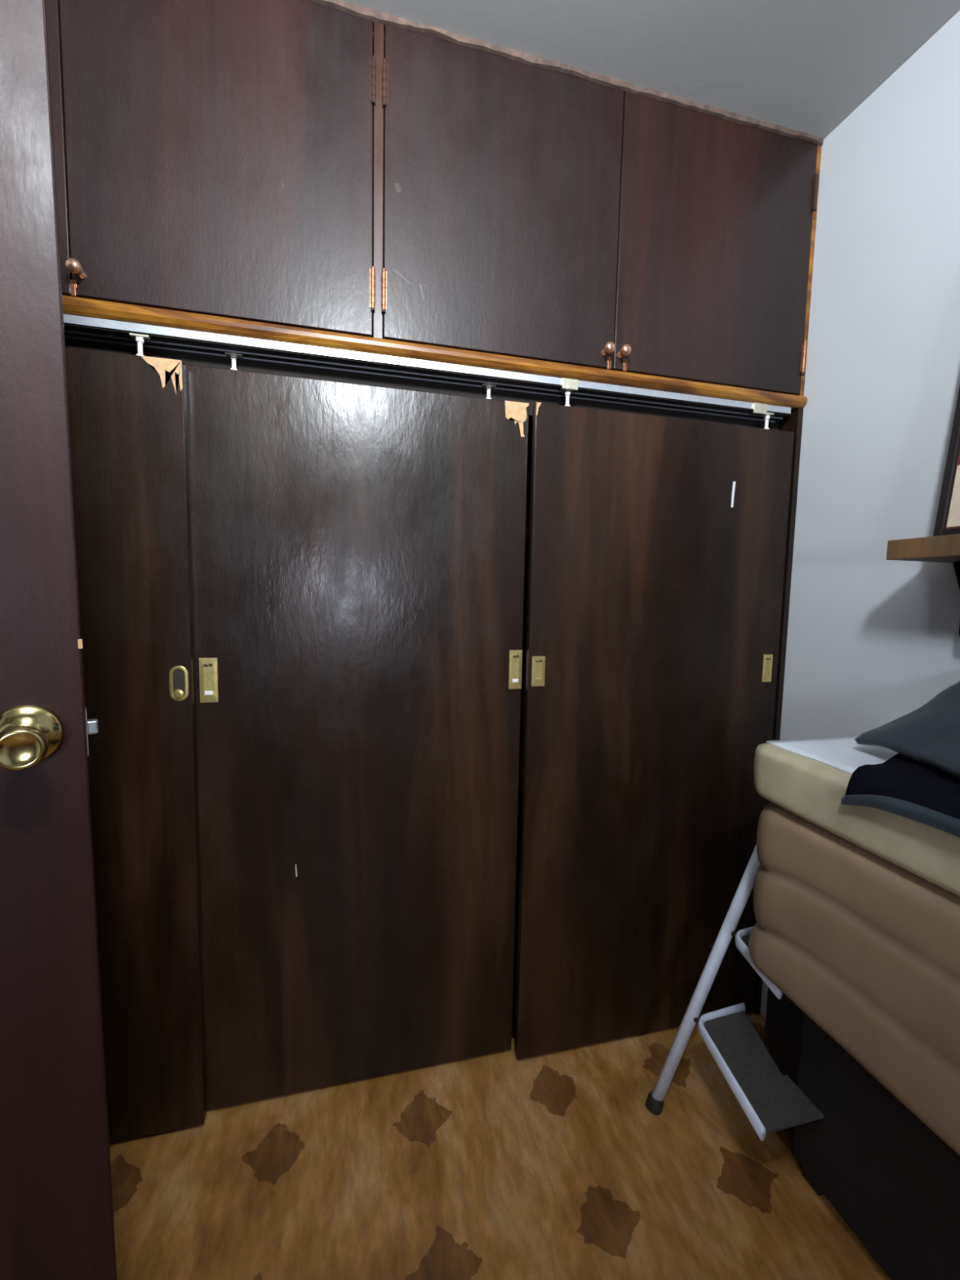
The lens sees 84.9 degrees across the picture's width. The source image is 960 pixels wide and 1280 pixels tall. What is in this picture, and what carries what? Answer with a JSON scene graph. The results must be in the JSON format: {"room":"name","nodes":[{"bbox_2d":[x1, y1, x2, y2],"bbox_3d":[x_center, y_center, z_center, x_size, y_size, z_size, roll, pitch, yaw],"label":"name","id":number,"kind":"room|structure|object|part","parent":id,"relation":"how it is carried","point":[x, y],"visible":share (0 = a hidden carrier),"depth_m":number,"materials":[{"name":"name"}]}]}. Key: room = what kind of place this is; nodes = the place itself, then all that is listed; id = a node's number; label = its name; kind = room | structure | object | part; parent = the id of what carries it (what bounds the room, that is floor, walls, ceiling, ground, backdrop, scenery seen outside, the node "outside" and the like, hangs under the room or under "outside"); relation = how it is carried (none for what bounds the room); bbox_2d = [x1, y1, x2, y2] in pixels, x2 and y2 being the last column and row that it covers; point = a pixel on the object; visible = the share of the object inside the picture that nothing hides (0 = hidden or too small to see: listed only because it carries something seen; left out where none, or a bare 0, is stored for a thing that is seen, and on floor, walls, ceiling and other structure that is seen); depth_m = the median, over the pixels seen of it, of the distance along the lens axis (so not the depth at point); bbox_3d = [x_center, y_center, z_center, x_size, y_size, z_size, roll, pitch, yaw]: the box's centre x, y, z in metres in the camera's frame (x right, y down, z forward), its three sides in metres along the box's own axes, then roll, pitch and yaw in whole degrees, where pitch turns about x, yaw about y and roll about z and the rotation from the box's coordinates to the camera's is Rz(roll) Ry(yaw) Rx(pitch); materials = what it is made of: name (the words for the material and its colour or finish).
{"room":"bedroom","nodes":[
{"label":"bedroom","id":0,"kind":"room"},
{"bbox_2d":[109,1011,891,1279],"bbox_3d":[0.013,1.291,0.165,2.521,0.100,3.820,0,5,-14],"label":"floor","id":1,"kind":"structure","parent":0,"point":[556,1165],"depth_m":1.11,"materials":[{"name":"wood"}]},
{"bbox_2d":[62,313,803,1143],"bbox_3d":[-0.330,0.225,1.520,2.317,1.772,0.606,0,5,-14],"label":"sliding closet","id":2,"kind":"object","parent":1,"relation":"on","point":[428,734],"visible":1,"depth_m":1.28,"materials":[{"name":"brown wood"}]},
{"bbox_3d":[-0.989,0.276,1.063,0.749,1.700,0.024,0,5,-14],"label":"door","id":3,"kind":"part","parent":2,"relation":"part of","materials":[{"name":"brown wood"}]},
{"bbox_3d":[-0.642,0.093,1.120,0.037,0.076,0.003,0,5,-14],"label":"recessed handle","id":4,"kind":"part","parent":2,"relation":"part of","materials":[{"name":"gold metal"}]},
{"bbox_2d":[173,669,185,696],"bbox_3d":[-0.642,0.093,1.120,0.023,0.061,0.001,0,5,-14],"label":"handle","id":5,"kind":"object","parent":2,"relation":"on","point":[179,675],"depth_m":1.12,"materials":[{"name":"gold metal"}]},
{"bbox_2d":[203,666,213,694],"bbox_3d":[-0.602,0.089,1.165,0.019,0.063,0.001,0,5,-14],"label":"handle","id":6,"kind":"object","parent":2,"relation":"on","point":[208,671],"depth_m":1.16,"materials":[{"name":"gold metal"}]},
{"bbox_3d":[-0.602,0.090,1.165,0.037,0.100,0.003,0,5,-14],"label":"recessed handle","id":7,"kind":"part","parent":2,"relation":"part of","materials":[{"name":"gold metal"}]},
{"bbox_3d":[-0.276,0.269,1.277,0.776,1.706,0.024,0,5,-14],"label":"door","id":8,"kind":"part","parent":2,"relation":"part of","materials":[{"name":"brown wood"}]},
{"bbox_2d":[45,0,821,447],"bbox_3d":[-0.302,-0.996,1.397,2.322,0.680,0.638,0,5,-14],"label":"overhead cabinet","id":9,"kind":"object","parent":2,"relation":"on","point":[307,172],"visible":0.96,"depth_m":1.15,"materials":[{"name":"brown wood"}]},
{"bbox_3d":[-1.071,-0.982,0.924,0.588,0.629,0.020,0,5,-14],"label":"door","id":10,"kind":"part","parent":9,"relation":"part of","materials":[{"name":"brown wood"}]},
{"bbox_3d":[-0.767,-0.704,0.996,0.027,0.027,0.038,0,5,-14],"label":"knob","id":11,"kind":"part","parent":9,"relation":"part of","materials":[{"name":"orange metal"}]},
{"bbox_3d":[-0.508,-0.983,1.065,0.568,0.629,0.020,0,5,-14],"label":"door","id":12,"kind":"part","parent":9,"relation":"part of","materials":[{"name":"brown wood"}]},
{"bbox_3d":[-0.240,-0.648,1.159,2.317,0.031,0.036,0,5,-14],"label":"rail","id":13,"kind":"part","parent":9,"relation":"part of","materials":[{"name":"brown wood"}]},
{"bbox_3d":[0.062,-0.984,1.208,0.557,0.629,0.020,0,5,-14],"label":"door","id":14,"kind":"part","parent":9,"relation":"part of","materials":[{"name":"brown wood"}]},
{"bbox_3d":[-0.229,-1.305,1.109,2.317,0.012,0.020,0,5,-14],"label":"rail","id":15,"kind":"part","parent":9,"relation":"part of","materials":[{"name":"brown wood"}]},
{"bbox_2d":[311,0,823,146],"bbox_3d":[-0.225,-1.302,1.095,2.317,0.017,0.012,0,5,-14],"label":"trim","id":16,"kind":"structure","parent":9,"relation":"attached to","point":[377,16],"depth_m":1.19,"materials":[{"name":"brown wood"}]},
{"bbox_3d":[0.309,-0.702,1.267,0.027,0.027,0.038,0,5,-14],"label":"knob","id":17,"kind":"part","parent":9,"relation":"part of","materials":[{"name":"orange metal"}]},
{"bbox_3d":[0.351,-0.702,1.278,0.027,0.027,0.038,0,5,-14],"label":"knob","id":18,"kind":"part","parent":9,"relation":"part of","materials":[{"name":"orange metal"}]},
{"bbox_3d":[0.606,-0.984,1.345,0.559,0.629,0.020,0,5,-14],"label":"door","id":19,"kind":"part","parent":9,"relation":"part of","materials":[{"name":"brown wood"}]},
{"bbox_3d":[0.090,0.076,1.337,0.034,0.100,0.003,0,5,-14],"label":"recessed handle","id":20,"kind":"part","parent":2,"relation":"part of","materials":[{"name":"gold metal"}]},
{"bbox_2d":[511,657,519,679],"bbox_3d":[0.090,0.075,1.338,0.018,0.063,0.001,0,5,-14],"label":"handle","id":21,"kind":"object","parent":2,"relation":"on","point":[515,660],"depth_m":1.34,"materials":[{"name":"gold metal"}]},
{"bbox_3d":[0.146,0.079,1.317,0.035,0.076,0.003,0,5,-14],"label":"recessed handle","id":22,"kind":"part","parent":2,"relation":"part of","materials":[{"name":"gold metal"}]},
{"bbox_2d":[534,662,542,678],"bbox_3d":[0.146,0.079,1.317,0.018,0.048,0.001,0,5,-14],"label":"handle","id":23,"kind":"object","parent":2,"relation":"on","point":[538,665],"depth_m":1.32,"materials":[{"name":"gold metal"}]},
{"bbox_3d":[0.218,-0.619,1.270,0.040,0.024,0.007,0,5,-14],"label":"roller plate","id":24,"kind":"part","parent":2,"relation":"part of","materials":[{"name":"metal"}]},
{"bbox_3d":[0.478,0.275,1.432,0.750,1.698,0.024,0,5,-14],"label":"door","id":25,"kind":"part","parent":2,"relation":"part of","materials":[{"name":"brown wood"}]},
{"bbox_3d":[0.750,-0.619,1.403,0.040,0.026,0.007,0,5,-14],"label":"roller plate","id":26,"kind":"part","parent":2,"relation":"part of","materials":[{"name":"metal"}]},
{"bbox_3d":[0.812,0.080,1.484,0.030,0.078,0.003,0,5,-14],"label":"recessed handle","id":27,"kind":"part","parent":2,"relation":"part of","materials":[{"name":"gold metal"}]},
{"bbox_2d":[764,659,769,674],"bbox_3d":[0.812,0.079,1.485,0.016,0.049,0.001,0,5,-14],"label":"handle","id":28,"kind":"object","parent":2,"relation":"on","point":[766,661],"depth_m":1.48,"materials":[{"name":"gold metal"}]},
{"bbox_2d":[645,844,823,1141],"bbox_3d":[0.684,0.741,1.206,0.498,0.851,0.316,0,5,-14],"label":"step ladder","id":29,"kind":"object","parent":1,"relation":"on","point":[771,1102],"visible":0.77,"depth_m":1.24,"materials":[{"name":"white metal"}]},
{"bbox_3d":[0.610,0.722,1.298,0.377,0.833,0.026,0,5,-14],"label":"rail","id":30,"kind":"part","parent":29,"relation":"part of","materials":[{"name":"white metal"}]},
{"bbox_2d":[764,986,959,1279],"bbox_3d":[0.962,1.004,0.586,0.258,0.438,1.525,0,5,-14],"label":"bed base","id":31,"kind":"object","parent":1,"relation":"on","point":[893,1180],"visible":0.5,"depth_m":0.98,"materials":[{"name":"black fabric"}]},
{"bbox_2d":[748,801,959,1155],"bbox_3d":[0.936,0.597,0.489,0.359,0.380,1.525,0,5,-14],"label":"mattress","id":32,"kind":"object","parent":31,"relation":"on","point":[867,947],"visible":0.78,"depth_m":0.89,"materials":[{"name":"beige fabric"}]},
{"bbox_2d":[753,735,959,897],"bbox_3d":[0.939,0.344,0.469,0.362,0.123,1.532,0,5,-14],"label":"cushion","id":33,"kind":"object","parent":32,"relation":"on","point":[809,779],"visible":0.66,"depth_m":0.95,"materials":[{"name":"beige fabric"}]},
{"bbox_2d":[840,680,959,837],"bbox_3d":[0.872,0.187,0.687,0.386,0.245,0.811,0,5,-14],"label":"pillow","id":34,"kind":"object","parent":33,"relation":"on","point":[920,783],"visible":1,"depth_m":0.89,"materials":[{"name":"black fabric"}]},
{"bbox_2d":[340,0,959,138],"bbox_3d":[0.065,-1.254,-0.058,2.521,0.100,3.820,0,5,-14],"label":"ceiling","id":35,"kind":"structure","parent":0,"point":[805,66],"depth_m":1.14,"materials":[{"name":"paint"}]},
{"bbox_2d":[760,10,959,1018],"bbox_3d":[1.213,0.017,0.348,0.100,2.455,3.620,0,5,-14],"label":"wall","id":36,"kind":"structure","parent":0,"point":[872,639],"depth_m":1.23,"materials":[{"name":"paint"}]},
{"bbox_2d":[886,533,959,562],"bbox_3d":[0.981,-0.145,0.702,0.174,0.038,0.745,0,5,-14],"label":"wall shelf","id":37,"kind":"object","parent":36,"relation":"attached to","point":[939,548],"visible":1,"depth_m":0.98,"materials":[{"name":"brown wood"}]},
{"bbox_2d":[933,386,959,536],"bbox_3d":[0.995,-0.482,0.813,0.086,0.618,0.433,0,5,-14],"label":"picture frame","id":38,"kind":"object","parent":37,"relation":"on","point":[948,517],"visible":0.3,"depth_m":1.02,"materials":[{"name":"black wood"}]},
{"bbox_2d":[953,561,959,635],"bbox_3d":[0.995,-0.068,0.877,0.058,0.180,0.363,0,5,-14],"label":"shelf bracket","id":39,"kind":"object","parent":37,"relation":"hanging from","point":[957,564],"visible":1,"depth_m":1.03,"materials":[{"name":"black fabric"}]},
{"bbox_3d":[-1.104,0.218,-0.340,0.112,2.080,0.900,0,5,-14],"label":"trim","id":40,"kind":"structure","parent":0,"visible":0},
{"bbox_2d":[0,0,117,1279],"bbox_3d":[-0.830,0.178,0.397,0.880,2.032,0.182,-3,7,-36],"label":"door","id":41,"kind":"structure","parent":40,"relation":"attached to","point":[57,1222],"depth_m":0.61,"materials":[{"name":"brown wood"}]},
{"bbox_3d":[-0.494,0.112,0.566,0.046,0.046,0.063,-3,7,-36],"label":"knob","id":42,"kind":"part","parent":41,"relation":"part of","materials":[{"name":"gold metal"}]},
{"bbox_3d":[-0.485,0.112,0.647,0.002,0.056,0.024,-3,7,-36],"label":"latch plate","id":43,"kind":"part","parent":41,"relation":"part of","materials":[{"name":"silver metal"}]}
]}

